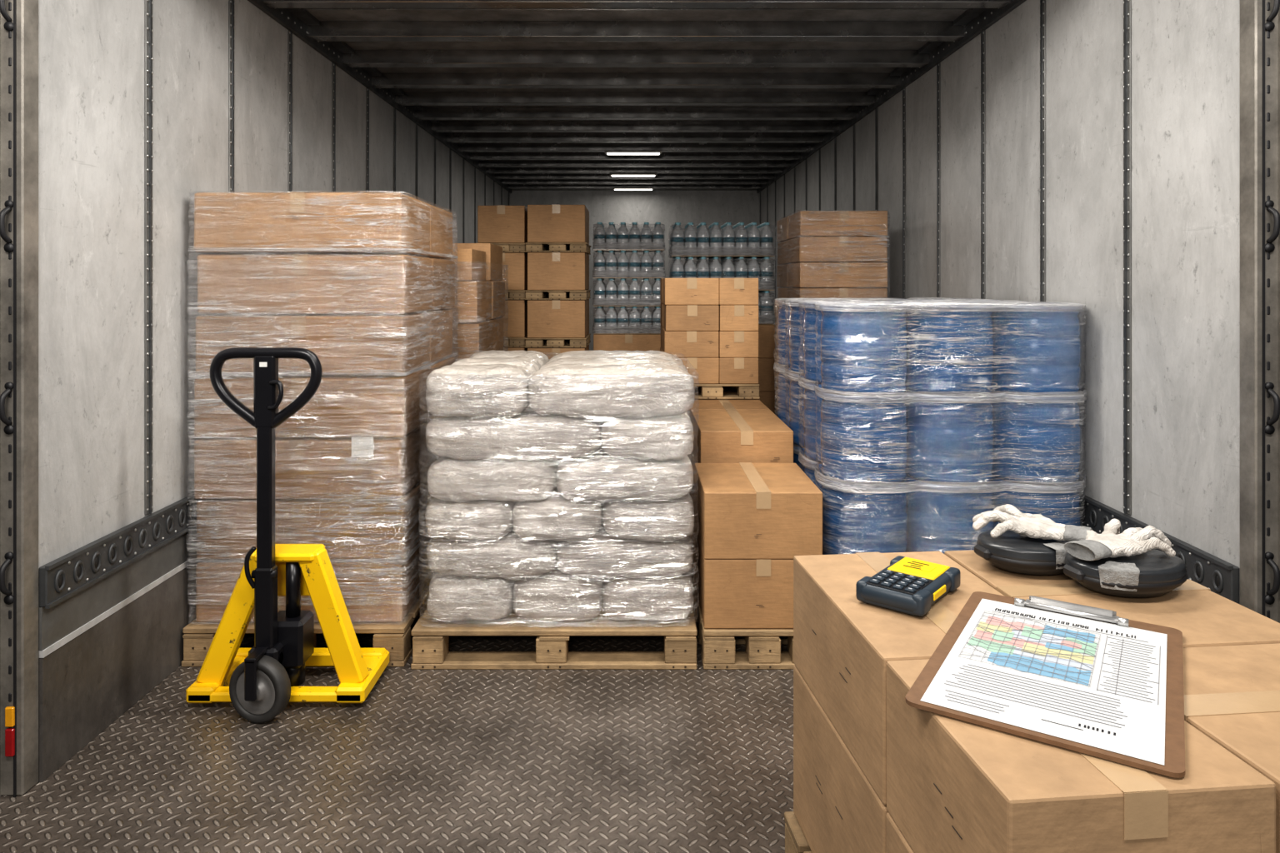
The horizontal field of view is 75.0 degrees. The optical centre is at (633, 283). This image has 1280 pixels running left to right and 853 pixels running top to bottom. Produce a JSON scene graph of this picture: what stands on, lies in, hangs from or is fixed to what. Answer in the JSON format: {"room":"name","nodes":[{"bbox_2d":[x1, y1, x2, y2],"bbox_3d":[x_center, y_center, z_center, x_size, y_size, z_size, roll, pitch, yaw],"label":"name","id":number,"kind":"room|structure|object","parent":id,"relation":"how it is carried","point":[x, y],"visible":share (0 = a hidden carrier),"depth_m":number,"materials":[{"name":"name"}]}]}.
{"room":"loading area","nodes":[
{"label":"loading area","id":0,"kind":"room"},
{"bbox_2d":[38,0,509,607],"bbox_3d":[-1.567,0.035,6.335,0.035,2.530,8.330,0,0,0],"label":"wall","id":1,"kind":"structure","parent":0,"point":[92,52],"depth_m":2.64,"materials":[{"name":"metal"}]},
{"bbox_2d":[0,0,38,797],"bbox_3d":[-1.605,-0.025,2.130,0.119,2.650,0.120,0,0,0],"label":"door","id":2,"kind":"structure","parent":1,"relation":"in","point":[18,18],"depth_m":2.11,"materials":[{"name":"metal"}]},
{"bbox_2d":[5,706,14,757],"bbox_3d":[-1.574,1.133,2.104,0.022,0.125,0.010,0,0,0],"label":"reflector","id":3,"kind":"object","parent":2,"relation":"attached to","point":[9,711],"visible":1,"depth_m":2.10,"materials":[{"name":"red plastic"}]},
{"bbox_2d":[38,493,202,782],"bbox_3d":[-1.535,1.018,6.335,0.030,0.562,8.329,0,0,0],"label":"wall panel","id":4,"kind":"object","parent":1,"relation":"attached to","point":[114,610],"visible":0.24,"depth_m":2.44,"materials":[{"name":"metal"}]},
{"bbox_2d":[145,0,511,514],"bbox_3d":[-1.510,-0.246,6.335,0.080,1.965,8.329,0,0,0],"label":"trim","id":5,"kind":"structure","parent":1,"relation":"attached to","point":[296,21],"depth_m":3.74,"materials":[{"name":"metal"}]},
{"bbox_2d":[0,400,793,852],"bbox_3d":[0.000,1.330,4.525,8.000,0.060,12.050,0,0,0],"label":"floor","id":6,"kind":"structure","parent":0,"point":[700,760],"depth_m":2.23,"materials":[{"name":"grey metal"}]},
{"bbox_2d":[185,347,389,723],"bbox_3d":[-1.093,0.747,2.619,0.545,1.105,0.382,0,0,0],"label":"jack","id":7,"kind":"object","parent":6,"relation":"on","point":[262,679],"visible":1,"depth_m":2.54,"materials":[{"name":"yellow paint"}]},
{"bbox_2d":[181,572,434,667],"bbox_3d":[-1.153,1.236,3.269,0.759,0.129,0.902,0,0,0],"label":"wooden pallet","id":8,"kind":"object","parent":6,"relation":"on","point":[395,637],"visible":0.26,"depth_m":2.83,"materials":[{"name":"brown wood"}]},
{"bbox_2d":[185,191,457,622],"bbox_3d":[-1.151,0.425,3.269,0.766,1.487,0.866,0,0,0],"label":"cartons","id":9,"kind":"object","parent":8,"relation":"on","point":[362,282],"visible":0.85,"depth_m":2.87,"materials":[{"name":"cardboard"}]},
{"bbox_2d":[410,602,696,669],"bbox_3d":[-0.267,1.236,3.289,0.968,0.129,0.982,0,0,0],"label":"wooden pallet","id":10,"kind":"object","parent":6,"relation":"on","point":[431,638],"visible":0.36,"depth_m":2.81,"materials":[{"name":"brown wood"}]},
{"bbox_2d":[423,350,699,621],"bbox_3d":[-0.256,0.730,3.298,0.975,0.877,0.966,0,0,0],"label":"sacks","id":11,"kind":"object","parent":10,"relation":"on","point":[560,486],"visible":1,"depth_m":2.84,"materials":[{"name":"white plastic"}]},
{"bbox_2d":[692,580,794,669],"bbox_3d":[0.441,1.236,3.044,0.414,0.129,0.492,0,0,0],"label":"wooden pallet","id":12,"kind":"object","parent":6,"relation":"on","point":[762,652],"visible":0.44,"depth_m":2.80,"materials":[{"name":"brown wood"}]},
{"bbox_2d":[694,521,793,628],"bbox_3d":[0.440,1.052,3.050,0.402,0.234,0.470,0,0,0],"label":"cardboard box","id":13,"kind":"object","parent":12,"relation":"on","point":[734,593],"visible":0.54,"depth_m":2.82,"materials":[{"name":"brown cardboard"}]},
{"bbox_2d":[694,462,822,559],"bbox_3d":[0.441,0.820,3.050,0.402,0.228,0.470,0,0,0],"label":"cardboard box","id":14,"kind":"object","parent":13,"relation":"on","point":[742,510],"visible":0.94,"depth_m":2.82,"materials":[{"name":"brown cardboard"}]},
{"bbox_2d":[784,811,812,852],"bbox_3d":[0.771,1.236,1.444,0.796,0.128,0.912,0,0,-6],"label":"wooden pallet","id":15,"kind":"object","parent":6,"relation":"on","point":[796,842],"visible":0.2,"depth_m":1.79,"materials":[{"name":"brown wood"}]},
{"bbox_2d":[793,665,888,852],"bbox_3d":[0.546,1.006,1.607,0.341,0.327,0.510,0,0,-5],"label":"cardboard box","id":16,"kind":"object","parent":15,"relation":"on","point":[837,809],"visible":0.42,"depth_m":1.61,"materials":[{"name":"brown cardboard"}]},
{"bbox_2d":[793,551,1004,804],"bbox_3d":[0.546,0.721,1.608,0.342,0.240,0.510,0,0,-6],"label":"cardboard box","id":17,"kind":"object","parent":16,"relation":"on","point":[843,644],"visible":0.48,"depth_m":1.53,"materials":[{"name":"brown cardboard"}]},
{"bbox_2d":[855,555,960,616],"bbox_3d":[0.530,0.577,1.600,0.130,0.043,0.205,0,0,40],"label":"scanner","id":18,"kind":"object","parent":17,"relation":"on","point":[907,586],"visible":1,"depth_m":1.55,"materials":[{"name":"plastic"}]},
{"bbox_2d":[886,813,913,852],"bbox_3d":[0.589,1.006,1.167,0.342,0.327,0.366,0,0,-6],"label":"cardboard box","id":19,"kind":"object","parent":15,"relation":"on","point":[896,842],"visible":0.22,"depth_m":1.30,"materials":[{"name":"brown cardboard"}]},
{"bbox_2d":[885,659,1275,852],"bbox_3d":[0.589,0.721,1.167,0.341,0.240,0.366,0,0,-5],"label":"cardboard box","id":20,"kind":"object","parent":19,"relation":"on","point":[953,786],"visible":0.82,"depth_m":1.01,"materials":[{"name":"brown cardboard"}]},
{"bbox_2d":[905,591,1184,778],"bbox_3d":[0.662,0.589,1.307,0.335,0.021,0.509,0,0,33],"label":"clipboard","id":21,"kind":"object","parent":20,"relation":"on","point":[1097,682],"visible":1,"depth_m":1.25,"materials":[{"name":"paper"}]},
{"bbox_3d":[0.926,1.006,1.644,0.456,0.327,0.544,0,0,0],"label":"cardboard box","id":22,"kind":"object","parent":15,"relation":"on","visible":0},
{"bbox_2d":[944,550,1279,648],"bbox_3d":[0.926,0.721,1.644,0.411,0.240,0.509,0,0,-5],"label":"cardboard box","id":23,"kind":"object","parent":22,"relation":"on","point":[1204,617],"visible":0.3,"depth_m":1.56,"materials":[{"name":"brown cardboard"}]},
{"bbox_2d":[974,529,1069,575],"bbox_3d":[0.840,0.566,1.759,0.239,0.066,0.181,0,0,0],"label":"knee pad","id":24,"kind":"object","parent":23,"relation":"on","point":[1011,552],"visible":0.65,"depth_m":1.70,"materials":[{"name":"black plastic"}]},
{"bbox_2d":[972,504,1092,541],"bbox_3d":[0.849,0.510,1.783,0.232,0.051,0.158,0,0,19],"label":"glove","id":25,"kind":"object","parent":24,"relation":"on","point":[1035,526],"visible":1,"depth_m":1.74,"materials":[{"name":"white fabric"}]},
{"bbox_2d":[1063,550,1187,598],"bbox_3d":[0.966,0.566,1.637,0.245,0.066,0.178,0,0,0],"label":"knee pad","id":26,"kind":"object","parent":23,"relation":"on","point":[1152,573],"visible":0.88,"depth_m":1.57,"materials":[{"name":"black plastic"}]},
{"bbox_2d":[1064,519,1175,560],"bbox_3d":[0.958,0.510,1.674,0.230,0.052,0.158,0,0,-12],"label":"glove","id":27,"kind":"object","parent":26,"relation":"on","point":[1112,543],"visible":0.98,"depth_m":1.62,"materials":[{"name":"white fabric"}]},
{"bbox_3d":[0.969,1.006,1.204,0.441,0.327,0.400,0,0,0],"label":"cardboard box","id":28,"kind":"object","parent":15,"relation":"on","visible":0},
{"bbox_2d":[1182,643,1279,852],"bbox_3d":[0.969,0.721,1.203,0.411,0.240,0.364,0,0,-6],"label":"cardboard box","id":29,"kind":"object","parent":28,"relation":"on","point":[1232,693],"visible":0.36,"depth_m":1.20,"materials":[{"name":"brown cardboard"}]},
{"bbox_3d":[0.453,1.236,4.164,0.386,0.129,1.712,0,0,0],"label":"wooden pallet","id":30,"kind":"object","parent":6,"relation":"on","visible":0},
{"bbox_2d":[686,390,793,546],"bbox_3d":[0.453,0.878,4.162,0.373,0.582,1.694,0,0,0],"label":"cartons","id":31,"kind":"object","parent":30,"relation":"on","point":[726,431],"visible":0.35,"depth_m":3.35,"materials":[{"name":"cardboard"}]},
{"bbox_2d":[693,383,759,399],"bbox_3d":[0.398,0.548,4.574,0.491,0.074,0.752,0,0,0],"label":"wooden pallet","id":32,"kind":"object","parent":31,"relation":"on","point":[707,391],"visible":0.29,"depth_m":4.20,"materials":[{"name":"brown wood"}]},
{"bbox_2d":[660,277,758,384],"bbox_3d":[0.396,0.241,4.572,0.477,0.536,0.724,0,0,0],"label":"cartons","id":33,"kind":"object","parent":32,"relation":"on","point":[711,325],"visible":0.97,"depth_m":4.21,"materials":[{"name":"cardboard"}]},
{"bbox_3d":[-1.110,1.236,4.269,0.827,0.129,0.862,0,0,0],"label":"wooden pallet","id":34,"kind":"object","parent":6,"relation":"on","visible":0},
{"bbox_2d":[441,243,507,361],"bbox_3d":[-1.108,0.481,4.270,0.826,1.376,0.863,0,0,0],"label":"cartons","id":35,"kind":"object","parent":34,"relation":"on","point":[478,311],"visible":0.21,"depth_m":3.94,"materials":[{"name":"cardboard"}]},
{"bbox_3d":[-0.836,1.270,5.499,0.326,0.059,0.502,0,0,0],"label":"wooden pallet","id":36,"kind":"object","parent":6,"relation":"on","visible":0},
{"bbox_3d":[-0.835,1.121,5.500,0.297,0.237,0.479,0,0,0],"label":"cardboard box","id":37,"kind":"object","parent":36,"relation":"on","visible":0},
{"bbox_3d":[-0.836,0.971,5.499,0.325,0.059,0.502,0,0,0],"label":"wooden pallet","id":38,"kind":"object","parent":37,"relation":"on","visible":0},
{"bbox_3d":[-0.835,0.822,5.500,0.296,0.237,0.479,0,0,0],"label":"cardboard box","id":39,"kind":"object","parent":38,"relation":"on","visible":0},
{"bbox_3d":[-0.836,0.672,5.499,0.325,0.059,0.502,0,0,0],"label":"wooden pallet","id":40,"kind":"object","parent":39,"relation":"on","visible":0},
{"bbox_2d":[503,347,528,351],"bbox_3d":[-0.835,0.523,5.500,0.297,0.237,0.480,0,0,0],"label":"cardboard box","id":41,"kind":"object","parent":40,"relation":"on","point":[506,349],"visible":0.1,"depth_m":5.26,"materials":[{"name":"brown cardboard"}]},
{"bbox_2d":[503,335,527,347],"bbox_3d":[-0.834,0.373,5.499,0.327,0.059,0.502,0,0,0],"label":"wooden pallet","id":42,"kind":"object","parent":41,"relation":"on","point":[507,342],"visible":0.29,"depth_m":5.25,"materials":[{"name":"brown wood"}]},
{"bbox_2d":[502,300,527,337],"bbox_3d":[-0.835,0.224,5.500,0.296,0.237,0.480,0,0,0],"label":"cardboard box","id":43,"kind":"object","parent":42,"relation":"on","point":[515,319],"visible":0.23,"depth_m":5.26,"materials":[{"name":"brown cardboard"}]},
{"bbox_2d":[505,290,526,299],"bbox_3d":[-0.835,0.074,5.499,0.326,0.059,0.502,0,0,0],"label":"wooden pallet","id":44,"kind":"object","parent":43,"relation":"on","point":[509,294],"visible":0.34,"depth_m":5.25,"materials":[{"name":"brown wood"}]},
{"bbox_2d":[477,252,527,289],"bbox_3d":[-0.835,-0.075,5.500,0.297,0.237,0.480,0,0,0],"label":"cardboard box","id":45,"kind":"object","parent":44,"relation":"on","point":[516,272],"visible":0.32,"depth_m":5.26,"materials":[{"name":"brown cardboard"}]},
{"bbox_2d":[491,243,527,253],"bbox_3d":[-0.835,-0.225,5.499,0.324,0.059,0.502,0,0,0],"label":"wooden pallet","id":46,"kind":"object","parent":45,"relation":"on","point":[507,247],"visible":0.27,"depth_m":5.25,"materials":[{"name":"brown wood"}]},
{"bbox_2d":[477,205,527,243],"bbox_3d":[-0.835,-0.374,5.500,0.297,0.237,0.480,0,0,0],"label":"cardboard box","id":47,"kind":"object","parent":46,"relation":"on","point":[499,223],"visible":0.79,"depth_m":5.26,"materials":[{"name":"brown cardboard"}]},
{"bbox_3d":[-0.481,1.270,5.449,0.390,0.059,0.502,0,0,0],"label":"wooden pallet","id":48,"kind":"object","parent":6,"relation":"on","visible":0},
{"bbox_3d":[-0.482,1.121,5.450,0.362,0.237,0.480,0,0,0],"label":"cardboard box","id":49,"kind":"object","parent":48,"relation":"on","visible":0},
{"bbox_3d":[-0.483,0.971,5.449,0.390,0.059,0.502,0,0,0],"label":"wooden pallet","id":50,"kind":"object","parent":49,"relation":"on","visible":0},
{"bbox_3d":[-0.482,0.822,5.450,0.362,0.237,0.480,0,0,0],"label":"cardboard box","id":51,"kind":"object","parent":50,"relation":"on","visible":0},
{"bbox_3d":[-0.483,0.672,5.449,0.389,0.059,0.502,0,0,0],"label":"wooden pallet","id":52,"kind":"object","parent":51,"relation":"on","visible":0},
{"bbox_2d":[527,345,589,359],"bbox_3d":[-0.483,0.523,5.450,0.363,0.237,0.480,0,0,0],"label":"cardboard box","id":53,"kind":"object","parent":52,"relation":"on","point":[549,352],"visible":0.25,"depth_m":5.21,"materials":[{"name":"brown cardboard"}]},
{"bbox_2d":[525,333,590,347],"bbox_3d":[-0.483,0.373,5.449,0.391,0.059,0.502,0,0,0],"label":"wooden pallet","id":54,"kind":"object","parent":53,"relation":"on","point":[530,342],"visible":0.78,"depth_m":5.20,"materials":[{"name":"brown wood"}]},
{"bbox_2d":[527,299,589,338],"bbox_3d":[-0.482,0.224,5.450,0.362,0.237,0.480,0,0,0],"label":"cardboard box","id":55,"kind":"object","parent":54,"relation":"on","point":[546,318],"visible":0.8,"depth_m":5.21,"materials":[{"name":"brown cardboard"}]},
{"bbox_2d":[525,290,590,299],"bbox_3d":[-0.483,0.074,5.449,0.390,0.059,0.502,0,0,0],"label":"wooden pallet","id":56,"kind":"object","parent":55,"relation":"on","point":[530,294],"visible":1,"depth_m":5.20,"materials":[{"name":"brown wood"}]},
{"bbox_2d":[527,252,589,289],"bbox_3d":[-0.483,-0.075,5.450,0.361,0.237,0.480,0,0,0],"label":"cardboard box","id":57,"kind":"object","parent":56,"relation":"on","point":[546,271],"visible":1,"depth_m":5.21,"materials":[{"name":"brown cardboard"}]},
{"bbox_2d":[525,242,590,254],"bbox_3d":[-0.482,-0.225,5.449,0.390,0.059,0.502,0,0,0],"label":"wooden pallet","id":58,"kind":"object","parent":57,"relation":"on","point":[530,247],"visible":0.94,"depth_m":5.21,"materials":[{"name":"brown wood"}]},
{"bbox_2d":[527,204,589,244],"bbox_3d":[-0.482,-0.374,5.450,0.362,0.237,0.480,0,0,0],"label":"cardboard box","id":59,"kind":"object","parent":58,"relation":"on","point":[554,222],"visible":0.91,"depth_m":5.21,"materials":[{"name":"brown cardboard"}]},
{"bbox_3d":[-0.030,1.241,5.824,0.495,0.119,0.452,0,0,0],"label":"wooden pallet","id":60,"kind":"object","parent":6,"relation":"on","visible":0},
{"bbox_2d":[593,334,660,351],"bbox_3d":[-0.030,0.762,5.825,0.480,0.834,0.440,0,0,0],"label":"cartons","id":61,"kind":"object","parent":60,"relation":"on","point":[643,342],"visible":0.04,"depth_m":5.61,"materials":[{"name":"cardboard"}]},
{"bbox_2d":[592,222,664,334],"bbox_3d":[-0.030,-0.035,5.819,0.500,0.757,0.419,0,0,0],"label":"water bottles","id":62,"kind":"object","parent":61,"relation":"on","point":[612,242],"visible":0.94,"depth_m":5.63,"materials":[{"name":"plastic"}]},
{"bbox_3d":[0.605,1.241,5.824,0.714,0.119,0.452,0,0,0],"label":"wooden pallet","id":63,"kind":"object","parent":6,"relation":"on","visible":0},
{"bbox_2d":[757,324,774,414],"bbox_3d":[0.605,0.730,5.825,0.699,0.898,0.440,0,0,0],"label":"cartons","id":64,"kind":"object","parent":63,"relation":"on","point":[766,332],"visible":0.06,"depth_m":5.61,"materials":[{"name":"cardboard"}]},
{"bbox_2d":[669,222,774,324],"bbox_3d":[0.605,-0.067,5.836,0.710,0.691,0.453,0,0,0],"label":"water bottles","id":65,"kind":"object","parent":64,"relation":"on","point":[752,243],"visible":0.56,"depth_m":5.63,"materials":[{"name":"plastic"}]},
{"bbox_3d":[1.165,1.236,4.979,0.516,0.129,0.762,0,0,0],"label":"wooden pallet","id":66,"kind":"object","parent":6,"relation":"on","visible":0},
{"bbox_2d":[775,210,889,416],"bbox_3d":[1.165,0.382,4.984,0.528,1.575,0.784,0,0,0],"label":"cartons","id":67,"kind":"object","parent":66,"relation":"on","point":[822,254],"visible":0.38,"depth_m":4.61,"materials":[{"name":"cardboard"}]},
{"bbox_3d":[1.111,1.221,3.384,0.902,0.158,1.222,0,0,0],"label":"wooden pallet","id":68,"kind":"object","parent":6,"relation":"on","visible":0},
{"bbox_3d":[1.111,1.061,3.384,0.904,0.156,1.222,0,0,0],"label":"wooden pallet","id":69,"kind":"object","parent":68,"relation":"on","visible":0},
{"bbox_2d":[773,297,1086,554],"bbox_3d":[1.110,0.522,3.385,0.932,0.914,1.229,0,0,0],"label":"stack","id":70,"kind":"object","parent":69,"relation":"on","point":[912,421],"visible":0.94,"depth_m":2.81,"materials":[{"name":"blue plastic"}]},
{"bbox_2d":[510,189,758,350],"bbox_3d":[0.015,0.035,10.520,3.130,2.530,0.040,0,0,0],"label":"wall","id":71,"kind":"structure","parent":0,"point":[666,207],"depth_m":10.50,"materials":[{"name":"metal"}]},
{"bbox_2d":[306,10,966,120],"bbox_3d":[0.015,-1.245,6.355,3.200,0.030,8.370,0,0,0],"label":"ceiling","id":72,"kind":"structure","parent":0,"point":[321,15],"depth_m":4.26,"materials":[{"name":"metal"}]},
{"bbox_2d":[261,0,1012,189],"bbox_3d":[0.015,-1.193,6.440,3.086,0.072,7.950,0,0,0],"label":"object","id":73,"kind":"structure","parent":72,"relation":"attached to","point":[522,154],"depth_m":4.87,"materials":[{"name":"metal"}]},
{"bbox_2d":[605,150,661,154],"bbox_3d":[0.000,-1.142,7.300,0.500,0.028,0.090,0,0,0],"label":"ceiling lamp","id":74,"kind":"object","parent":73,"relation":"attached to","point":[608,152],"visible":1,"depth_m":7.26,"materials":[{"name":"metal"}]},
{"bbox_2d":[609,173,657,176],"bbox_3d":[0.000,-1.142,8.800,0.500,0.028,0.090,0,0,0],"label":"ceiling lamp","id":75,"kind":"object","parent":73,"relation":"attached to","point":[610,174],"visible":1,"depth_m":8.76,"materials":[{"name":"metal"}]},
{"bbox_2d":[612,187,654,190],"bbox_3d":[0.000,-1.142,10.100,0.500,0.028,0.090,0,0,0],"label":"ceiling lamp","id":76,"kind":"object","parent":73,"relation":"attached to","point":[613,188],"visible":1,"depth_m":10.06,"materials":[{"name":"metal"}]},
{"bbox_2d":[758,0,1239,604],"bbox_3d":[1.597,0.035,6.335,0.035,2.530,8.330,0,0,0],"label":"wall","id":77,"kind":"structure","parent":0,"point":[1186,53],"depth_m":2.77,"materials":[{"name":"metal"}]},
{"bbox_2d":[756,0,1131,514],"bbox_3d":[1.540,-0.246,6.335,0.080,1.965,8.329,0,0,0],"label":"trim","id":78,"kind":"structure","parent":77,"relation":"attached to","point":[977,21],"depth_m":3.75,"materials":[{"name":"metal"}]},
{"bbox_2d":[775,350,1239,604],"bbox_3d":[1.565,1.018,6.335,0.030,0.562,8.329,0,0,0],"label":"rub rail","id":79,"kind":"object","parent":77,"relation":"attached to","point":[1221,577],"visible":0.12,"depth_m":2.33,"materials":[{"name":"metal"}]},
{"bbox_2d":[1240,0,1279,623],"bbox_3d":[1.635,-0.025,2.130,0.119,2.650,0.120,0,0,0],"label":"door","id":80,"kind":"structure","parent":77,"relation":"in","point":[1259,19],"depth_m":2.11,"materials":[{"name":"metal"}]}
]}

